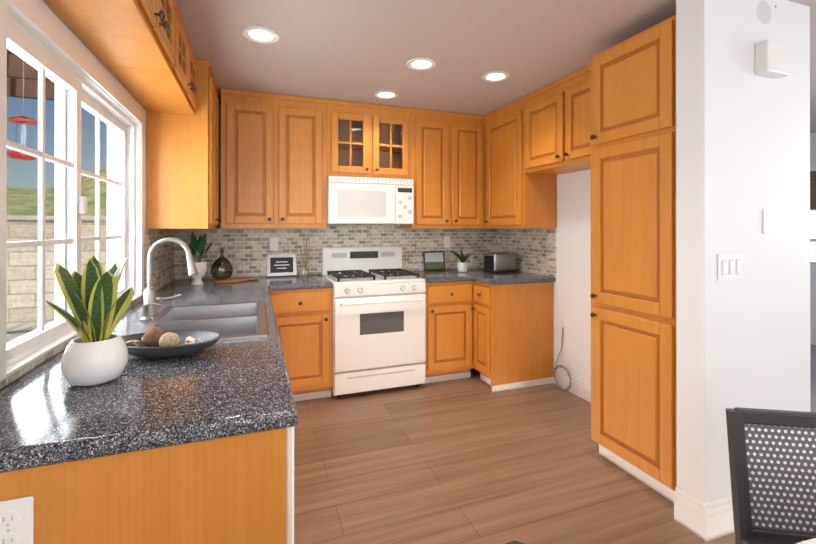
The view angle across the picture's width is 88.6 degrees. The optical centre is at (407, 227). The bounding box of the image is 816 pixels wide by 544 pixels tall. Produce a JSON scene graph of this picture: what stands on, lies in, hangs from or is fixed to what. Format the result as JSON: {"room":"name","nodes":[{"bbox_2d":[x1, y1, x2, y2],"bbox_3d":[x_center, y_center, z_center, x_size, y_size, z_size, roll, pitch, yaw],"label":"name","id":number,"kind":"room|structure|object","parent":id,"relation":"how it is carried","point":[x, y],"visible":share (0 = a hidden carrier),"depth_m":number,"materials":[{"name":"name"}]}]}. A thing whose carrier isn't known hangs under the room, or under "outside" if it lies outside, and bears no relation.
{"room":"kitchen","nodes":[
{"label":"kitchen","id":0,"kind":"room"},
{"bbox_2d":[0,0,172,389],"bbox_3d":[-0.645,0.124,-0.328,0.160,2.440,8.000,0,0,-20],"label":"wall","id":1,"kind":"structure","parent":0,"point":[56,20],"depth_m":2.40,"materials":[{"name":"white paint"}]},
{"bbox_2d":[0,0,143,379],"bbox_3d":[-1.367,-0.135,1.772,0.104,1.074,1.540,0,0,-20],"label":"sliding window","id":2,"kind":"structure","parent":1,"relation":"in","point":[75,92],"depth_m":1.62,"materials":[{"name":"white plastic"}]},
{"bbox_2d":[0,229,175,388],"bbox_3d":[-1.430,0.193,2.068,0.011,0.469,2.880,0,0,-20],"label":"backsplash","id":3,"kind":"structure","parent":1,"relation":"attached to","point":[164,257],"depth_m":2.80,"materials":[{"name":"tile"}]},
{"bbox_2d":[144,48,219,228],"bbox_3d":[-1.549,-0.538,2.925,0.368,1.095,0.551,0,0,-20],"label":"upper cabinet","id":4,"kind":"object","parent":1,"relation":"attached to","point":[182,97],"depth_m":2.65,"materials":[{"name":"brown wood"}]},
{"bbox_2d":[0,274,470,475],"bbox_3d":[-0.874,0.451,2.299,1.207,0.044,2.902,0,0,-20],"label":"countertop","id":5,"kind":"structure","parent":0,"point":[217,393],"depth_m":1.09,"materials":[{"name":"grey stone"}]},
{"bbox_2d":[45,255,133,385],"bbox_3d":[-0.857,0.252,1.156,0.180,0.347,0.175,0,0,-20],"label":"potted plant","id":6,"kind":"object","parent":5,"relation":"on","point":[96,352],"visible":1,"depth_m":1.12,"materials":[{"name":"white ceramic"}]},
{"bbox_2d":[136,237,197,319],"bbox_3d":[-1.146,0.238,2.002,0.243,0.377,0.185,0,0,-20],"label":"faucet","id":7,"kind":"object","parent":5,"relation":"on","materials":[{"name":"silver metal"}]},
{"bbox_2d":[121,327,220,357],"bbox_3d":[-0.808,0.383,1.400,0.338,0.086,0.235,0,0,-20],"label":"decorative bowl","id":8,"kind":"object","parent":5,"relation":"on","point":[155,342],"visible":0.9,"depth_m":1.38,"materials":[{"name":"grey ceramic"}]},
{"bbox_2d":[187,232,211,284],"bbox_3d":[-1.558,0.231,3.105,0.201,0.397,0.232,0,0,-20],"label":"potted plant","id":9,"kind":"object","parent":5,"relation":"on","point":[195,245],"visible":0.77,"depth_m":3.10,"materials":[{"name":"green plant"}]},
{"bbox_2d":[132,300,267,339],"bbox_3d":[-0.909,0.526,1.917,0.483,0.215,0.788,0,0,-20],"label":"sink","id":10,"kind":"object","parent":5,"relation":"in","point":[237,319],"depth_m":1.96,"materials":[{"name":"silver metal"}]},
{"bbox_2d":[211,248,257,282],"bbox_3d":[-1.388,0.297,3.350,0.352,0.264,0.264,0,0,-20],"label":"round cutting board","id":11,"kind":"object","parent":5,"relation":"on","point":[221,269],"visible":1,"depth_m":3.29,"materials":[{"name":"brown wood"}]},
{"bbox_2d":[267,254,296,275],"bbox_3d":[-1.117,0.335,3.703,0.250,0.189,0.048,0,0,-20],"label":"chalkboard sign","id":12,"kind":"object","parent":5,"relation":"on","point":[281,264],"visible":0.96,"depth_m":3.70,"materials":[{"name":"white wood"}]},
{"bbox_2d":[299,240,310,275],"bbox_3d":[-0.917,0.274,3.725,0.106,0.312,0.073,0,0,-20],"label":"reed diffuser","id":13,"kind":"object","parent":5,"relation":"on","point":[305,266],"visible":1,"depth_m":3.72,"materials":[{"name":"clear glass"}]},
{"bbox_2d":[212,104,460,276],"bbox_3d":[1.166,0.133,4.667,6.990,2.440,0.140,0,0,-20],"label":"wall","id":14,"kind":"structure","parent":0,"point":[272,228],"depth_m":3.58,"materials":[{"name":"white paint"}]},
{"bbox_2d":[220,88,335,227],"bbox_3d":[-1.121,-0.537,3.538,0.896,1.095,0.407,0,0,-20],"label":"upper cabinet","id":15,"kind":"object","parent":14,"relation":"attached to","point":[278,152],"depth_m":3.41,"materials":[{"name":"brown wood"}]},
{"bbox_2d":[176,224,495,278],"bbox_3d":[-0.494,0.203,3.979,3.080,0.456,0.011,0,0,-20],"label":"backsplash","id":16,"kind":"structure","parent":14,"relation":"attached to","point":[247,252],"depth_m":3.86,"materials":[{"name":"tile"}]},
{"bbox_2d":[270,238,277,250],"bbox_3d":[-1.190,0.151,3.714,0.072,0.116,0.010,0,0,-20],"label":"outlet","id":17,"kind":"object","parent":16,"relation":"attached to","point":[273,244],"depth_m":3.71,"materials":[{"name":"white plastic"}]},
{"bbox_2d":[444,236,449,247],"bbox_3d":[0.403,0.152,4.296,0.072,0.116,0.010,0,0,-20],"label":"outlet","id":18,"kind":"object","parent":16,"relation":"attached to","point":[446,238],"depth_m":4.29,"materials":[{"name":"white plastic"}]},
{"bbox_2d":[396,108,459,227],"bbox_3d":[0.180,-0.536,4.045,0.495,1.095,0.348,0,0,-20],"label":"upper cabinet","id":19,"kind":"object","parent":14,"relation":"attached to","point":[427,141],"depth_m":3.88,"materials":[{"name":"brown wood"}]},
{"bbox_2d":[460,113,475,227],"bbox_3d":[0.486,-0.536,4.157,0.458,1.095,0.348,0,0,-20],"label":"upper cabinet","id":20,"kind":"object","parent":14,"relation":"attached to","point":[467,121],"depth_m":4.01,"materials":[{"name":"brown wood"}]},
{"bbox_2d":[327,176,413,223],"bbox_3d":[-0.370,-0.229,3.807,0.765,0.404,0.393,0,0,-20],"label":"microwave","id":21,"kind":"object","parent":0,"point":[358,200],"visible":0.98,"depth_m":3.62,"materials":[{"name":"white"}]},
{"bbox_2d":[176,0,815,132],"bbox_3d":[2.486,-1.144,0.924,7.180,0.100,8.200,0,0,-20],"label":"ceiling","id":22,"kind":"structure","parent":0,"point":[360,51],"depth_m":2.50,"materials":[{"name":"white paint"}]},
{"bbox_2d":[243,26,278,42],"bbox_3d":[-0.833,-1.086,2.374,0.195,0.010,0.195,0,0,25],"label":"recessed light","id":23,"kind":"object","parent":22,"relation":"in","point":[260,34],"depth_m":2.36,"materials":[{"name":"white"}]},
{"bbox_2d":[374,91,397,98],"bbox_3d":[-0.180,-1.084,3.443,0.195,0.010,0.195,0,0,25],"label":"recessed light","id":24,"kind":"object","parent":22,"relation":"in","point":[381,94],"depth_m":3.43,"materials":[{"name":"white"}]},
{"bbox_2d":[407,58,435,69],"bbox_3d":[0.089,-1.085,2.795,0.195,0.010,0.195,0,0,25],"label":"recessed light","id":25,"kind":"object","parent":22,"relation":"in","point":[418,63],"depth_m":2.79,"materials":[{"name":"white"}]},
{"bbox_2d":[482,71,508,81],"bbox_3d":[0.633,-1.085,3.026,0.195,0.010,0.195,0,0,25],"label":"recessed light","id":26,"kind":"object","parent":22,"relation":"in","point":[496,76],"depth_m":3.02,"materials":[{"name":"white"}]},
{"bbox_2d":[294,368,734,543],"bbox_3d":[0.833,1.395,0.316,3.660,0.100,8.200,0,0,-20],"label":"floor","id":27,"kind":"structure","parent":0,"point":[473,459],"depth_m":2.27,"materials":[{"name":"brown wood"}]},
{"bbox_2d":[322,246,425,397],"bbox_3d":[-0.313,0.769,3.649,0.767,1.165,0.718,0,0,-20],"label":"gas range","id":28,"kind":"object","parent":27,"relation":"on","point":[378,318],"visible":0.98,"depth_m":3.38,"materials":[{"name":"white enamel"},{"name":"cast iron"},{"name":"dark glass"}]},
{"bbox_2d":[424,284,467,371],"bbox_3d":[0.266,0.914,3.885,0.476,0.876,0.702,0,0,-20],"label":"base cabinet","id":29,"kind":"object","parent":27,"relation":"on","point":[446,309],"depth_m":3.60,"materials":[{"name":"brown wood"}]},
{"bbox_2d":[468,284,553,391],"bbox_3d":[0.886,0.914,3.658,0.703,0.876,0.301,0,0,-20],"label":"base cabinet","id":30,"kind":"object","parent":27,"relation":"on","point":[511,326],"depth_m":3.53,"materials":[{"name":"brown wood"}]},
{"bbox_2d":[405,268,555,287],"bbox_3d":[0.599,0.454,3.875,1.093,0.044,0.952,0,0,-20],"label":"countertop","id":31,"kind":"structure","parent":30,"relation":"on","point":[474,277],"depth_m":3.63,"materials":[{"name":"grey stone"}]},
{"bbox_2d":[423,251,445,269],"bbox_3d":[0.264,0.336,4.207,0.230,0.189,0.048,0,0,-20],"label":"framed landscape picture","id":32,"kind":"object","parent":31,"relation":"on","point":[433,260],"visible":1,"depth_m":4.21,"materials":[{"name":"brown"}]},
{"bbox_2d":[450,249,472,271],"bbox_3d":[0.508,0.321,4.027,0.320,0.219,0.343,0,0,-20],"label":"plant pot","id":33,"kind":"object","parent":31,"relation":"on","point":[462,265],"visible":1,"depth_m":4.00,"materials":[{"name":"white ceramic"}]},
{"bbox_2d":[483,252,516,273],"bbox_3d":[0.873,0.337,4.004,0.285,0.186,0.176,0,0,-28],"label":"toaster","id":34,"kind":"object","parent":31,"relation":"on","point":[499,262],"visible":1,"depth_m":3.94,"materials":[{"name":"silver metal"}]},
{"bbox_2d":[505,541,524,543],"bbox_3d":[0.351,0.917,0.395,0.502,0.857,0.454,0,0,11],"label":"dining chair","id":35,"kind":"object","parent":27,"relation":"on","point":[514,542],"visible":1,"depth_m":0.66,"materials":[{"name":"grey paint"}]},
{"bbox_2d":[553,327,571,390],"bbox_3d":[1.292,1.098,3.470,0.064,0.505,0.217,0,0,-20],"label":"coil","id":36,"kind":"object","parent":27,"relation":"on","point":[568,373],"visible":1,"depth_m":3.50,"materials":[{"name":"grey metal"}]},
{"bbox_2d":[584,15,676,502],"bbox_3d":[1.436,0.174,2.308,0.597,2.350,0.553,0,0,-20],"label":"tall cabinet","id":37,"kind":"object","parent":27,"relation":"on","point":[630,86],"depth_m":2.16,"materials":[{"name":"brown wood"}]},
{"bbox_2d":[725,407,815,543],"bbox_3d":[1.130,0.940,0.977,0.454,0.812,0.502,0,0,9],"label":"dining chair","id":38,"kind":"object","parent":27,"relation":"on","point":[772,458],"visible":1,"depth_m":1.20,"materials":[{"name":"grey paint"}]},
{"bbox_2d":[796,538,815,543],"bbox_3d":[0.986,0.969,-0.015,1.700,0.751,1.700,0,0,-20],"label":"round dining table","id":39,"kind":"object","parent":27,"relation":"on","point":[811,541],"visible":1,"depth_m":0.80,"materials":[{"name":"white"}]},
{"bbox_2d":[504,169,590,381],"bbox_3d":[1.444,0.131,3.352,0.130,2.440,2.520,0,0,-20],"label":"wall","id":40,"kind":"structure","parent":0,"point":[572,299],"depth_m":3.42,"materials":[{"name":"white paint"}]},
{"bbox_2d":[488,97,556,227],"bbox_3d":[1.018,-0.537,3.815,0.348,1.095,0.579,0,0,-20],"label":"upper cabinet","id":41,"kind":"object","parent":40,"relation":"attached to","point":[515,200],"depth_m":3.61,"materials":[{"name":"brown wood"}]},
{"bbox_2d":[496,228,555,276],"bbox_3d":[1.118,0.222,4.042,0.011,0.417,0.920,0,0,-20],"label":"backsplash","id":42,"kind":"structure","parent":40,"relation":"attached to","point":[533,252],"depth_m":3.93,"materials":[{"name":"tile"}]},
{"bbox_2d":[548,234,551,243],"bbox_3d":[1.246,0.101,3.662,0.006,0.085,0.050,0,0,-20],"label":"outlet","id":43,"kind":"object","parent":40,"relation":"attached to","point":[549,235],"depth_m":3.66,"materials":[{"name":"white plastic"}]},
{"bbox_2d":[524,68,583,175],"bbox_3d":[1.287,-0.767,3.079,0.348,0.636,0.986,0,0,-20],"label":"upper cabinet","id":44,"kind":"object","parent":40,"relation":"attached to","point":[553,113],"depth_m":3.13,"materials":[{"name":"brown wood"}]},
{"bbox_2d":[569,240,575,253],"bbox_3d":[1.344,0.160,3.421,0.010,0.116,0.072,0,0,-20],"label":"outlet","id":45,"kind":"object","parent":40,"relation":"attached to","point":[572,246],"depth_m":3.41,"materials":[{"name":"white plastic"}]},
{"bbox_2d":[554,368,590,402],"bbox_3d":[1.442,1.274,3.141,0.018,0.152,1.000,0,0,-20],"label":"baseboard","id":46,"kind":"structure","parent":40,"relation":"attached to","point":[581,387],"depth_m":3.37,"materials":[{"name":"white wood"}]},
{"bbox_2d":[676,0,809,502],"bbox_3d":[1.617,0.128,2.005,0.750,2.440,0.130,0,0,-20],"label":"wall","id":47,"kind":"structure","parent":0,"point":[742,145],"depth_m":1.91,"materials":[{"name":"white paint"}]},
{"bbox_2d":[698,495,733,541],"bbox_3d":[1.642,1.272,1.933,0.786,0.152,0.018,0,0,-20],"label":"baseboard","id":48,"kind":"structure","parent":47,"relation":"attached to","point":[709,521],"depth_m":1.82,"materials":[{"name":"white wood"}]},
{"bbox_2d":[718,209,769,280],"bbox_3d":[1.529,0.076,1.897,0.356,0.325,0.011,0,0,-20],"label":"light switch","id":49,"kind":"object","parent":47,"relation":"attached to","point":[730,266],"visible":1,"depth_m":1.87,"materials":[{"name":"white plastic"}]},
{"bbox_2d":[756,1,776,23],"bbox_3d":[1.663,-1.002,1.953,0.116,0.116,0.073,0,0,-20],"label":"smoke detector","id":50,"kind":"object","parent":47,"relation":"attached to","point":[764,13],"visible":0.62,"depth_m":1.95,"materials":[{"name":"white plastic"}]},
{"bbox_2d":[755,39,789,78],"bbox_3d":[1.684,-0.774,1.932,0.165,0.145,0.054,0,0,-20],"label":"door chime","id":51,"kind":"object","parent":47,"relation":"attached to","point":[772,58],"visible":1,"depth_m":1.91,"materials":[{"name":"white plastic"}]},
{"bbox_2d":[810,344,815,411],"bbox_3d":[4.205,1.395,1.548,3.520,0.104,8.200,0,0,-20],"label":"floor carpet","id":52,"kind":"object","parent":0,"point":[812,378],"depth_m":3.72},
{"bbox_2d":[810,132,815,331],"bbox_3d":[5.741,0.128,2.111,0.150,2.440,8.200,0,0,-20],"label":"wall","id":53,"kind":"structure","parent":0,"point":[812,273],"depth_m":4.82,"materials":[{"name":"white paint"}]},
{"bbox_2d":[810,165,815,270],"bbox_3d":[4.701,-0.107,4.872,0.150,1.220,2.040,0,0,-20],"label":"room window","id":54,"kind":"structure","parent":53,"relation":"in","point":[813,217],"depth_m":4.86,"materials":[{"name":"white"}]},
{"bbox_2d":[810,331,815,344],"bbox_3d":[5.696,1.272,1.986,0.018,0.152,8.000,0,0,-20],"label":"baseboard","id":55,"kind":"structure","parent":53,"relation":"attached to","point":[812,334],"depth_m":4.81,"materials":[{"name":"white"}]},
{"label":"outside","id":56,"kind":"structure","parent":0,"visible":0},
{"bbox_2d":[6,321,52,342],"bbox_3d":[-56.612,1.481,36.718,160.000,0.100,220.000,0,0,-20],"label":"ground","id":57,"kind":"structure","parent":56,"point":[22,329],"depth_m":5.62,"materials":[{"name":"concrete"}]},
{"bbox_2d":[7,48,54,100],"bbox_3d":[-3.092,-0.022,1.679,3.040,2.780,5.450,0,0,-20],"label":"patio cover","id":58,"kind":"object","parent":57,"relation":"on","point":[17,87],"depth_m":3.81,"materials":[{"name":"brown wood"}]},
{"bbox_2d":[7,60,37,160],"bbox_3d":[-2.187,-0.792,2.379,0.144,0.811,0.144,0,0,-20],"label":"pet feeder","id":59,"kind":"object","parent":58,"relation":"hanging from","point":[18,155],"depth_m":2.35,"materials":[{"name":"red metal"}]},
{"bbox_2d":[6,215,106,323],"bbox_3d":[-21.818,0.595,0.189,40.300,1.540,0.360,0,0,-20],"label":"wall","id":60,"kind":"structure","parent":57,"relation":"on","point":[25,283],"depth_m":6.02,"materials":[{"name":"concrete"}]},
{"bbox_2d":[7,167,106,215],"bbox_3d":[-85.046,-8.992,111.097,259.991,22.079,60.000,0,0,-37],"label":"hill","id":61,"kind":"structure","parent":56,"point":[25,207],"depth_m":97.24,"materials":[{"name":"green plant"}]}
]}

